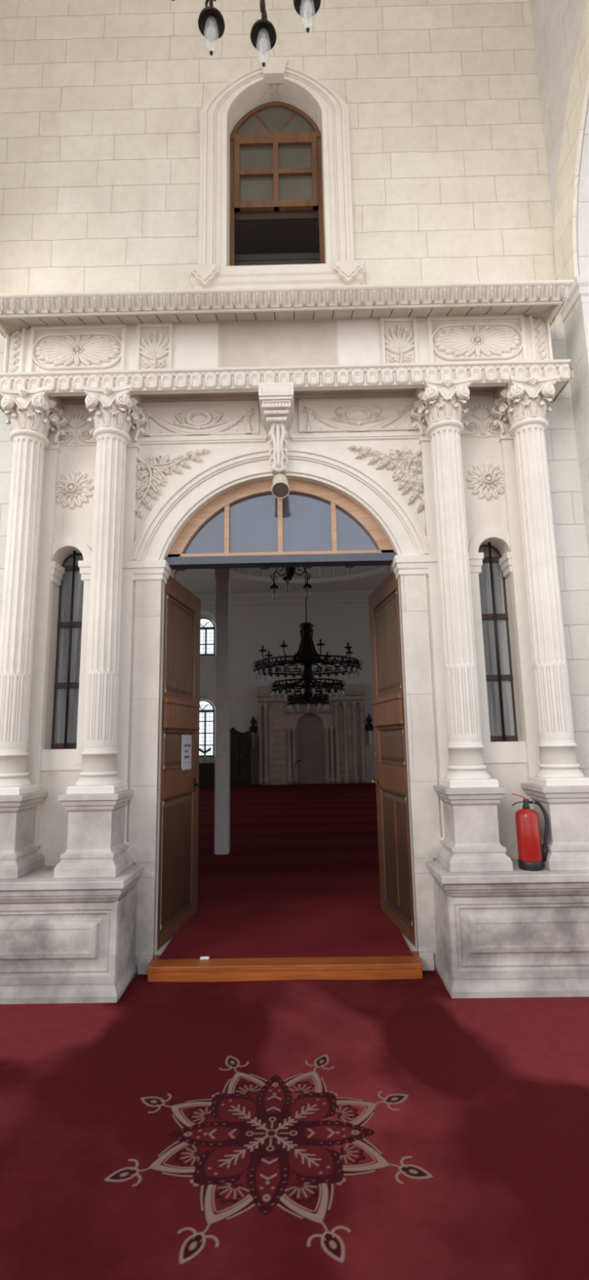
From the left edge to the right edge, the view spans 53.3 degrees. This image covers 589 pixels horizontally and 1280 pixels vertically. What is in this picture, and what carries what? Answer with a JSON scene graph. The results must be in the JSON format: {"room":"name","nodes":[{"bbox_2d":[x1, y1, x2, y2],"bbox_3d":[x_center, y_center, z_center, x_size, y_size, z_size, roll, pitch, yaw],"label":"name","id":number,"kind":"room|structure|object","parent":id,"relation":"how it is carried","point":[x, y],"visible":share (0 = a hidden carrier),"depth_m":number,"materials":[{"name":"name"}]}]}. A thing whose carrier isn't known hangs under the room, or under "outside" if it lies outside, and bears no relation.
{"room":"mosque","nodes":[
{"label":"mosque","id":0,"kind":"room"},
{"bbox_2d":[0,386,66,879],"bbox_3d":[-1.992,-0.146,4.234,0.444,3.462,0.418,-1,-10,1],"label":"fluted column","id":1,"kind":"structure","parent":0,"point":[36,422],"depth_m":4.22,"materials":[{"name":"stone"}]},
{"bbox_2d":[53,384,146,878],"bbox_3d":[-1.364,-0.158,4.228,0.444,3.462,0.418,-1,-10,1],"label":"fluted column","id":2,"kind":"structure","parent":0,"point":[96,806],"depth_m":4.15,"materials":[{"name":"stone"}]},
{"bbox_2d":[235,210,319,254],"bbox_3d":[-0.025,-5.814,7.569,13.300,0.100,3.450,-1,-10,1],"label":"window opening","id":3,"kind":"structure","parent":0,"point":[280,237],"depth_m":8.22,"materials":[{"name":"paint"}]},
{"bbox_2d":[174,564,390,593],"bbox_3d":[0.090,-3.413,14.844,13.300,1.600,11.700,-1,-10,1],"label":"ceiling","id":4,"kind":"structure","parent":0,"point":[195,580],"depth_m":18.99,"materials":[{"name":"paint"}]},
{"bbox_2d":[270,567,311,599],"bbox_3d":[-0.083,-2.022,9.717,0.702,2.655,0.654,-1,-10,1],"label":"chandelier","id":5,"kind":"object","parent":4,"relation":"hanging from","point":[290,571],"visible":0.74,"depth_m":9.73,"materials":[{"name":"brown metal"}]},
{"bbox_2d":[207,564,389,582],"bbox_3d":[0.308,-3.064,15.948,6.630,1.436,6.630,-1,-10,1],"label":"trim","id":6,"kind":"structure","parent":4,"relation":"attached to","point":[367,573],"depth_m":18.48,"materials":[{"name":"white paint"}]},
{"bbox_2d":[252,568,363,711],"bbox_3d":[0.235,-1.462,12.725,2.347,5.962,2.337,-2,-10,6],"label":"ring chandelier","id":7,"kind":"object","parent":4,"relation":"hanging from","point":[307,655],"visible":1,"depth_m":12.06,"materials":[{"name":"brown metal"}]},
{"bbox_2d":[173,564,391,578],"bbox_3d":[-0.132,-2.305,5.225,14.000,9.400,0.001,-1,-10,1],"label":"wall","id":8,"kind":"structure","parent":0,"point":[176,571],"depth_m":4.93,"materials":[{"name":"paint"}]},
{"bbox_2d":[177,565,354,571],"bbox_3d":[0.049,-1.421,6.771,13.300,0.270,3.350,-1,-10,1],"label":"trim","id":9,"kind":"structure","parent":8,"relation":"attached to","point":[345,566],"depth_m":8.31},
{"bbox_2d":[155,931,416,955],"bbox_3d":[0.190,3.570,11.679,13.300,0.210,15.600,-1,-10,1],"label":"floor","id":10,"kind":"structure","parent":0,"point":[409,943],"depth_m":4.22,"materials":[{"name":"grey stone"}]},
{"bbox_2d":[158,782,413,959],"bbox_3d":[0.188,3.448,11.672,13.300,0.001,15.655,-1,-10,1],"label":"carpet","id":11,"kind":"object","parent":10,"relation":"on","point":[299,877],"visible":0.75,"depth_m":6.14,"materials":[{"name":"red carpet"}]},
{"bbox_2d":[199,762,214,786],"bbox_3d":[-3.157,4.408,19.208,1.430,0.746,0.500,-1,-10,1],"label":"base cabinet","id":12,"kind":"object","parent":11,"relation":"on","point":[206,770],"visible":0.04,"depth_m":18.99,"materials":[{"name":"brown wood"}]},
{"bbox_2d":[199,746,211,762],"bbox_3d":[-2.962,3.780,19.312,0.420,0.500,0.040,-1,-10,1],"label":"book stand","id":13,"kind":"object","parent":12,"relation":"on","point":[210,748],"visible":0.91,"depth_m":19.31,"materials":[{"name":"brown wood"}]},
{"bbox_2d":[214,568,231,854],"bbox_3d":[-0.978,0.889,7.980,0.208,3.846,0.210,-1,-10,1],"label":"post","id":14,"kind":"object","parent":11,"relation":"on","point":[223,576],"visible":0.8,"depth_m":7.88,"materials":[{"name":"grey metal"}]},
{"bbox_2d":[230,727,251,786],"bbox_3d":[-1.763,3.798,19.145,0.720,1.879,0.553,-1,-10,1],"label":"tall cabinet","id":15,"kind":"object","parent":11,"relation":"on","point":[240,743],"visible":0.95,"depth_m":18.91,"materials":[{"name":"brown wood"}]},
{"bbox_2d":[290,759,301,786],"bbox_3d":[0.045,4.145,18.278,0.340,0.844,0.240,-1,-10,1],"label":"microphone stand","id":16,"kind":"object","parent":11,"relation":"on","point":[300,760],"visible":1,"depth_m":18.27,"materials":[{"name":"black metal"}]},
{"bbox_2d":[255,684,367,785],"bbox_3d":[0.568,3.129,19.539,3.720,3.240,0.520,-1,-10,1],"label":"mihrab","id":17,"kind":"object","parent":11,"relation":"on","point":[331,744],"visible":1,"depth_m":19.44,"materials":[{"name":"stone"}]},
{"bbox_2d":[199,602,376,784],"bbox_3d":[0.235,1.547,20.162,13.300,6.600,0.450,-1,-10,1],"label":"wall","id":18,"kind":"structure","parent":0,"point":[252,627],"depth_m":20.16,"materials":[{"name":"paint"}]},
{"bbox_2d":[199,699,215,757],"bbox_3d":[-3.159,3.026,20.102,0.850,1.973,0.080,-1,-10,1],"label":"window","id":19,"kind":"structure","parent":18,"relation":"in","point":[206,713],"depth_m":20.12,"materials":[{"name":"white glass"}]},
{"bbox_2d":[200,617,215,655],"bbox_3d":[-3.212,-0.118,20.636,0.850,1.393,0.080,-1,-10,1],"label":"window","id":20,"kind":"structure","parent":18,"relation":"in","point":[207,633],"depth_m":20.64,"materials":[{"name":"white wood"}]},
{"bbox_2d":[249,715,257,746],"bbox_3d":[-1.383,3.042,19.577,0.245,1.010,0.230,-8,-12,35],"label":"wall sconce","id":21,"kind":"object","parent":18,"relation":"attached to","point":[253,729],"visible":1,"depth_m":19.58,"materials":[{"name":"brown metal"}]},
{"bbox_2d":[193,590,374,605],"bbox_3d":[0.181,-1.461,20.369,13.300,0.400,0.150,-1,-10,1],"label":"trim","id":22,"kind":"structure","parent":18,"relation":"attached to","point":[362,596],"depth_m":20.34,"materials":[{"name":"paint"}]},
{"bbox_2d":[365,713,373,744],"bbox_3d":[2.496,2.970,19.539,0.245,1.010,0.230,-8,-12,35],"label":"wall sconce","id":23,"kind":"object","parent":18,"relation":"attached to","point":[369,726],"visible":0.97,"depth_m":19.54,"materials":[{"name":"brown metal"}]},
{"bbox_2d":[0,0,588,956],"bbox_3d":[-0.135,-2.347,4.978,14.000,9.400,0.400,-1,-10,1],"label":"wall","id":24,"kind":"structure","parent":0,"point":[102,102],"depth_m":5.07,"materials":[{"name":"stone"}]},
{"bbox_2d":[3,327,26,372],"bbox_3d":[-2.183,-2.245,4.569,0.150,0.440,0.027,-1,-10,1],"label":"frieze panel","id":25,"kind":"object","parent":24,"relation":"attached to","point":[15,344],"visible":0.8,"depth_m":4.57,"materials":[{"name":"beige stone"}]},
{"bbox_2d":[50,560,65,586],"bbox_3d":[-1.906,-0.508,4.539,0.176,0.157,0.192,-1,-10,1],"label":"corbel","id":26,"kind":"structure","parent":24,"relation":"in","point":[57,571],"depth_m":4.51,"materials":[{"name":"stone"}]},
{"bbox_2d":[41,581,90,770],"bbox_3d":[-1.718,0.243,4.358,0.490,1.420,0.036,-1,-10,1],"label":"window surround","id":27,"kind":"object","parent":24,"relation":"attached to","point":[51,759],"visible":0.34,"depth_m":4.27,"materials":[{"name":"stone"}]},
{"bbox_2d":[50,551,84,749],"bbox_3d":[-1.719,0.071,4.601,0.256,1.560,0.266,-1,-10,1],"label":"window","id":28,"kind":"structure","parent":24,"relation":"in","point":[68,656],"depth_m":4.54,"materials":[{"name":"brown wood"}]},
{"bbox_2d":[52,537,91,560],"bbox_3d":[-1.734,-0.695,4.507,0.384,0.192,0.036,-1,-10,1],"label":"arch","id":29,"kind":"object","parent":24,"relation":"attached to","point":[59,544],"visible":0.84,"depth_m":4.50,"materials":[{"name":"stone"}]},
{"bbox_2d":[55,469,94,510],"bbox_3d":[-1.736,-1.183,4.569,0.339,0.336,0.061,-1,-10,1],"label":"rosette","id":30,"kind":"object","parent":24,"relation":"attached to","point":[73,489],"visible":1,"depth_m":4.57,"materials":[{"name":"beige stone"}]},
{"bbox_2d":[27,323,126,372],"bbox_3d":[-1.690,-2.255,4.556,0.750,0.440,0.044,-1,-10,1],"label":"frieze panel","id":31,"kind":"object","parent":24,"relation":"attached to","point":[86,347],"visible":0.89,"depth_m":4.56,"materials":[{"name":"beige stone"}]},
{"bbox_2d":[59,412,96,447],"bbox_3d":[-1.741,-1.678,4.671,0.540,0.303,0.026,-1,-10,1],"label":"shell palmette","id":32,"kind":"object","parent":24,"relation":"attached to","point":[77,421],"visible":0.84,"depth_m":4.66,"materials":[{"name":"beige stone"}]},
{"bbox_2d":[78,560,91,582],"bbox_3d":[-1.556,-0.515,4.535,0.176,0.157,0.192,-1,-10,1],"label":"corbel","id":33,"kind":"structure","parent":24,"relation":"in","point":[84,566],"depth_m":4.45,"materials":[{"name":"stone"}]},
{"bbox_2d":[128,580,162,973],"bbox_3d":[-1.085,0.908,4.217,0.195,2.760,0.075,-1,-10,1],"label":"door jamb","id":34,"kind":"object","parent":24,"relation":"attached to","point":[143,812],"visible":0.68,"depth_m":4.22,"materials":[{"name":"stone"}]},
{"bbox_2d":[122,560,171,584],"bbox_3d":[-1.153,-0.514,4.517,0.365,0.155,0.202,-1,-10,1],"label":"block","id":35,"kind":"object","parent":24,"relation":"attached to","point":[142,570],"visible":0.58,"depth_m":4.43,"materials":[{"name":"stone"}]},
{"bbox_2d":[135,322,173,369],"bbox_3d":[-1.090,-2.266,4.555,0.280,0.440,0.034,-1,-10,1],"label":"frieze panel","id":36,"kind":"object","parent":24,"relation":"attached to","point":[154,344],"visible":0.93,"depth_m":4.55,"materials":[{"name":"beige stone"}]},
{"bbox_2d":[134,448,210,519],"bbox_3d":[-0.983,-1.196,4.568,0.650,0.686,0.048,-1,-10,1],"label":"carving","id":37,"kind":"object","parent":24,"relation":"attached to","point":[152,480],"visible":0.98,"depth_m":4.58,"materials":[{"name":"beige stone"}]},
{"bbox_2d":[156,574,200,951],"bbox_3d":[-0.920,0.896,4.778,0.114,2.755,1.020,-2,-10,7],"label":"door","id":38,"kind":"structure","parent":24,"relation":"in","point":[178,866],"depth_m":4.75,"materials":[{"name":"brown wood"}]},
{"bbox_2d":[173,322,217,368],"bbox_3d":[-0.766,-2.271,4.570,0.338,0.445,0.016,-1,-10,1],"label":"frieze slab","id":39,"kind":"object","parent":24,"relation":"attached to","point":[196,344],"visible":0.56,"depth_m":4.57,"materials":[{"name":"stone"}]},
{"bbox_2d":[138,400,259,436],"bbox_3d":[-0.775,-1.770,4.670,0.985,0.290,0.034,-1,-10,1],"label":"panel","id":40,"kind":"object","parent":24,"relation":"attached to","point":[209,417],"visible":0.96,"depth_m":4.67,"materials":[{"name":"beige stone"}]},
{"bbox_2d":[137,434,266,445],"bbox_3d":[-0.781,-1.579,4.679,1.129,0.063,0.114,-1,-10,1],"label":"string course","id":41,"kind":"object","parent":24,"relation":"attached to","point":[262,437],"visible":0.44,"depth_m":4.63,"materials":[{"name":"beige stone"}]},
{"bbox_2d":[198,0,225,42],"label":"chandelier","id":42,"kind":"object","parent":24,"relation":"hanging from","point":[211,25],"depth_m":3.24,"materials":[{"name":"brown metal"}]},
{"bbox_2d":[250,0,276,53],"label":"chandelier","id":43,"kind":"object","parent":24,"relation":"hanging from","point":[263,33],"depth_m":3.30,"materials":[{"name":"brown metal"}]},
{"bbox_2d":[188,58,364,288],"bbox_3d":[-0.166,-3.999,5.032,1.450,2.275,0.188,-1,-10,1],"label":"window surround","id":44,"kind":"object","parent":24,"relation":"attached to","point":[340,268],"visible":0.95,"depth_m":4.97,"materials":[{"name":"beige stone"}]},
{"bbox_2d":[258,382,294,475],"bbox_3d":[-0.131,-1.589,4.469,0.260,0.595,0.350,-1,-10,1],"label":"bracket","id":45,"kind":"object","parent":24,"relation":"attached to","point":[276,399],"visible":1,"depth_m":4.42,"materials":[{"name":"beige stone"}]},
{"bbox_2d":[229,101,324,266],"bbox_3d":[-0.162,-3.968,5.404,0.900,1.940,0.384,-1,-10,1],"label":"window","id":46,"kind":"structure","parent":24,"relation":"in","point":[276,163],"depth_m":5.29,"materials":[{"name":"brown wood"}]},
{"bbox_2d":[48,386,507,411],"bbox_3d":[-0.131,-1.928,4.628,4.260,0.144,0.330,-1,-10,1],"label":"trim","id":47,"kind":"structure","parent":24,"relation":"attached to","point":[495,391],"depth_m":4.67,"materials":[{"name":"beige stone"}]},
{"bbox_2d":[23,315,533,372],"bbox_3d":[-0.137,-2.248,4.667,4.240,0.500,0.220,-1,-10,1],"label":"trim","id":48,"kind":"structure","parent":24,"relation":"attached to","point":[422,324],"depth_m":4.56,"materials":[{"name":"beige stone"}]},
{"bbox_2d":[218,320,337,367],"bbox_3d":[-0.129,-2.283,4.565,0.917,0.445,0.014,-1,-10,1],"label":"frieze slab","id":49,"kind":"object","parent":24,"relation":"attached to","point":[299,343],"visible":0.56,"depth_m":4.56,"materials":[{"name":"beige stone"}]},
{"bbox_2d":[164,552,396,569],"bbox_3d":[-0.107,-0.616,4.577,1.800,0.061,0.130,-1,-10,1],"label":"trim","id":50,"kind":"structure","parent":24,"relation":"attached to","point":[369,558],"depth_m":4.52,"materials":[{"name":"grey metal"}]},
{"bbox_2d":[128,444,433,560],"bbox_3d":[-0.116,-1.075,4.526,2.308,0.920,0.066,-1,-10,1],"label":"archivolt","id":51,"kind":"object","parent":24,"relation":"attached to","point":[405,531],"visible":0.93,"depth_m":4.54,"materials":[{"name":"beige stone"}]},
{"bbox_2d":[271,473,289,498],"bbox_3d":[-0.106,-1.198,4.477,0.140,0.251,0.213,-1,-10,1],"label":"loudspeaker","id":52,"kind":"object","parent":51,"relation":"attached to","point":[280,489],"visible":1,"depth_m":4.42,"materials":[{"name":"beige plastic"}]},
{"bbox_2d":[272,482,288,497],"bbox_3d":[-0.105,-1.127,4.413,0.120,0.075,0.094,-1,-10,1],"label":"grille","id":53,"kind":"object","parent":52,"relation":"attached to","point":[279,489],"depth_m":4.41,"materials":[{"name":"metal"}]},
{"bbox_2d":[167,479,395,556],"bbox_3d":[-0.113,-0.958,4.636,1.800,0.635,0.070,-1,-10,1],"label":"window","id":54,"kind":"structure","parent":24,"relation":"in","point":[313,518],"depth_m":4.62,"materials":[{"name":"brown wood"}]},
{"bbox_2d":[0,280,573,340],"bbox_3d":[-0.141,-2.476,4.696,4.380,0.180,0.801,-1,-10,1],"label":"trim","id":55,"kind":"structure","parent":24,"relation":"attached to","point":[555,293],"depth_m":4.33,"materials":[{"name":"stone"}]},
{"bbox_2d":[0,359,573,412],"bbox_3d":[-0.132,-1.950,4.606,4.430,0.177,0.470,-1,-10,1],"label":"trim","id":56,"kind":"structure","parent":24,"relation":"attached to","point":[491,373],"depth_m":4.40,"materials":[{"name":"beige stone"}]},
{"bbox_2d":[293,0,320,18],"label":"chandelier","id":57,"kind":"object","parent":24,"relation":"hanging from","point":[307,9],"depth_m":3.17,"materials":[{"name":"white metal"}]},
{"bbox_2d":[290,431,420,441],"bbox_3d":[0.533,-1.603,4.666,1.129,0.063,0.114,-1,-10,1],"label":"string course","id":58,"kind":"object","parent":24,"relation":"attached to","point":[410,434],"visible":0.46,"depth_m":4.62,"materials":[{"name":"beige stone"}]},
{"bbox_2d":[297,396,419,433],"bbox_3d":[0.519,-1.794,4.657,0.985,0.290,0.034,-1,-10,1],"label":"panel","id":59,"kind":"object","parent":24,"relation":"attached to","point":[389,413],"visible":0.94,"depth_m":4.67,"materials":[{"name":"beige stone"}]},
{"bbox_2d":[337,318,380,364],"bbox_3d":[0.499,-2.295,4.558,0.319,0.445,0.016,-1,-10,1],"label":"frieze slab","id":60,"kind":"object","parent":24,"relation":"attached to","point":[358,340],"visible":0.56,"depth_m":4.55,"materials":[{"name":"stone"}]},
{"bbox_2d":[347,444,425,513],"bbox_3d":[0.747,-1.228,4.551,0.650,0.686,0.048,-1,-10,1],"label":"carving","id":61,"kind":"object","parent":24,"relation":"attached to","point":[406,476],"visible":0.98,"depth_m":4.57,"materials":[{"name":"beige stone"}]},
{"bbox_2d":[368,570,415,946],"bbox_3d":[0.762,0.867,4.771,0.120,2.755,1.040,0,-10,-6],"label":"door","id":62,"kind":"structure","parent":24,"relation":"in","point":[397,900],"depth_m":4.74,"materials":[{"name":"brown wood"}]},
{"bbox_2d":[380,316,418,364],"bbox_3d":[0.813,-2.301,4.537,0.280,0.440,0.034,-1,-10,1],"label":"frieze panel","id":63,"kind":"object","parent":24,"relation":"attached to","point":[399,340],"visible":0.92,"depth_m":4.53,"materials":[{"name":"beige stone"}]},
{"bbox_2d":[391,554,438,579],"bbox_3d":[0.941,-0.553,4.496,0.365,0.155,0.202,-1,-10,1],"label":"block","id":64,"kind":"object","parent":24,"relation":"attached to","point":[402,565],"visible":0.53,"depth_m":4.41,"materials":[{"name":"stone"}]},
{"bbox_2d":[400,575,440,970],"bbox_3d":[0.920,0.870,4.198,0.195,2.760,0.075,-1,-10,1],"label":"door jamb","id":65,"kind":"object","parent":24,"relation":"attached to","point":[422,753],"visible":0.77,"depth_m":4.21,"materials":[{"name":"stone"}]},
{"bbox_2d":[468,552,484,573],"bbox_3d":[1.344,-0.569,4.507,0.176,0.157,0.192,-1,-10,1],"label":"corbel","id":66,"kind":"structure","parent":24,"relation":"in","point":[476,563],"depth_m":4.42,"materials":[{"name":"stone"}]},
{"bbox_2d":[426,313,528,362],"bbox_3d":[1.413,-2.313,4.526,0.750,0.440,0.044,-1,-10,1],"label":"frieze panel","id":67,"kind":"object","parent":24,"relation":"attached to","point":[477,338],"visible":0.94,"depth_m":4.53,"materials":[{"name":"beige stone"}]},
{"bbox_2d":[460,403,500,438],"bbox_3d":[1.488,-1.738,4.639,0.540,0.303,0.026,-1,-10,1],"label":"shell palmette","id":68,"kind":"object","parent":24,"relation":"attached to","point":[482,414],"visible":0.88,"depth_m":4.63,"materials":[{"name":"beige stone"}]},
{"bbox_2d":[465,461,505,501],"bbox_3d":[1.499,-1.243,4.537,0.339,0.336,0.061,-1,-10,1],"label":"rosette","id":69,"kind":"object","parent":24,"relation":"attached to","point":[487,481],"visible":0.98,"depth_m":4.54,"materials":[{"name":"beige stone"}]},
{"bbox_2d":[468,528,511,552],"bbox_3d":[1.515,-0.755,4.476,0.384,0.192,0.036,-1,-10,1],"label":"arch","id":70,"kind":"object","parent":24,"relation":"attached to","point":[502,535],"visible":0.89,"depth_m":4.46,"materials":[{"name":"stone"}]},
{"bbox_2d":[479,542,518,742],"bbox_3d":[1.530,0.010,4.569,0.256,1.560,0.266,-1,-10,1],"label":"window","id":71,"kind":"structure","parent":24,"relation":"in","point":[495,615],"depth_m":4.51,"materials":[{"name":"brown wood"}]},
{"bbox_2d":[470,573,527,763],"bbox_3d":[1.531,0.182,4.327,0.490,1.420,0.036,-1,-10,1],"label":"window surround","id":72,"kind":"object","parent":24,"relation":"attached to","point":[493,752],"visible":0.34,"depth_m":4.25,"materials":[{"name":"stone"}]},
{"bbox_2d":[498,551,511,577],"bbox_3d":[1.694,-0.576,4.504,0.176,0.157,0.192,-1,-10,1],"label":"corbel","id":73,"kind":"structure","parent":24,"relation":"in","point":[505,562],"depth_m":4.47,"materials":[{"name":"stone"}]},
{"bbox_2d":[528,315,553,359],"bbox_3d":[1.906,-2.321,4.529,0.150,0.440,0.027,-1,-10,1],"label":"frieze panel","id":74,"kind":"object","parent":24,"relation":"attached to","point":[540,331],"visible":0.84,"depth_m":4.53,"materials":[{"name":"beige stone"}]},
{"bbox_2d":[560,275,588,323],"bbox_3d":[2.576,-2.693,4.647,0.830,0.160,0.370,-1,-10,1],"label":"trim","id":75,"kind":"structure","parent":24,"relation":"attached to","point":[580,286],"depth_m":4.54,"materials":[{"name":"grey stone"}]},
{"bbox_2d":[410,376,513,872],"bbox_3d":[1.159,-0.205,4.203,0.444,3.462,0.418,-1,-10,1],"label":"fluted column","id":76,"kind":"structure","parent":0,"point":[469,798],"depth_m":4.11,"materials":[{"name":"stone"}]},
{"bbox_2d":[512,793,549,871],"bbox_3d":[1.535,1.238,3.803,0.190,0.471,0.152,-9,-13,40],"label":"fire extinguisher","id":77,"kind":"object","parent":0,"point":[531,853],"visible":1,"depth_m":3.76,"materials":[{"name":"red metal"}]},
{"bbox_2d":[491,374,588,871],"bbox_3d":[1.787,-0.217,4.197,0.444,3.462,0.418,-1,-10,1],"label":"fluted column","id":78,"kind":"structure","parent":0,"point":[556,780],"depth_m":4.16,"materials":[{"name":"stone"}]},
{"bbox_2d":[530,0,588,559],"bbox_3d":[2.552,-2.825,2.438,0.760,9.400,4.700,-1,-10,1],"label":"wall","id":79,"kind":"structure","parent":0,"point":[557,24],"depth_m":4.64,"materials":[{"name":"grey stone"}]},
{"bbox_2d":[554,0,588,279],"bbox_3d":[2.139,-4.216,2.801,0.040,2.238,4.420,-1,-10,1],"label":"trim","id":80,"kind":"structure","parent":79,"relation":"attached to","point":[566,226],"depth_m":4.54,"materials":[{"name":"stone"}]},
{"bbox_3d":[-0.115,1.563,-0.464,14.000,0.108,8.980,-1,-10,1],"label":"floor","id":81,"kind":"structure","parent":0,"visible":0},
{"bbox_2d":[0,968,588,1279],"bbox_3d":[-0.116,1.494,-0.442,14.000,0.016,9.000,-1,-10,1],"label":"carpet","id":82,"kind":"object","parent":81,"relation":"on","point":[402,1129],"visible":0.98,"depth_m":2.34,"materials":[{"name":"red carpet"}]},
{"bbox_2d":[0,864,143,1004],"bbox_3d":[-1.880,1.902,3.853,1.659,0.705,0.544,-1,-10,1],"label":"stone plinth","id":83,"kind":"object","parent":82,"relation":"on","point":[63,940],"visible":1,"depth_m":3.63,"materials":[{"name":"stone"}]},
{"bbox_2d":[146,951,423,982],"bbox_3d":[-0.062,2.189,3.923,1.808,0.102,0.230,-1,-10,1],"label":"step","id":84,"kind":"structure","parent":82,"relation":"on","point":[365,967],"depth_m":3.82,"materials":[{"name":"brown wood"}]},
{"bbox_2d":[200,955,209,959],"bbox_3d":[-0.606,2.144,3.955,0.060,0.014,0.025,-1,-10,1],"label":"paper packet","id":85,"kind":"object","parent":84,"relation":"on","point":[207,957],"visible":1,"depth_m":3.94,"materials":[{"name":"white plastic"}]},
{"bbox_2d":[426,858,588,998],"bbox_3d":[1.605,1.837,3.820,1.379,0.705,0.544,-1,-10,1],"label":"stone plinth","id":86,"kind":"object","parent":82,"relation":"on","point":[518,933],"visible":1,"depth_m":3.60,"materials":[{"name":"stone"}]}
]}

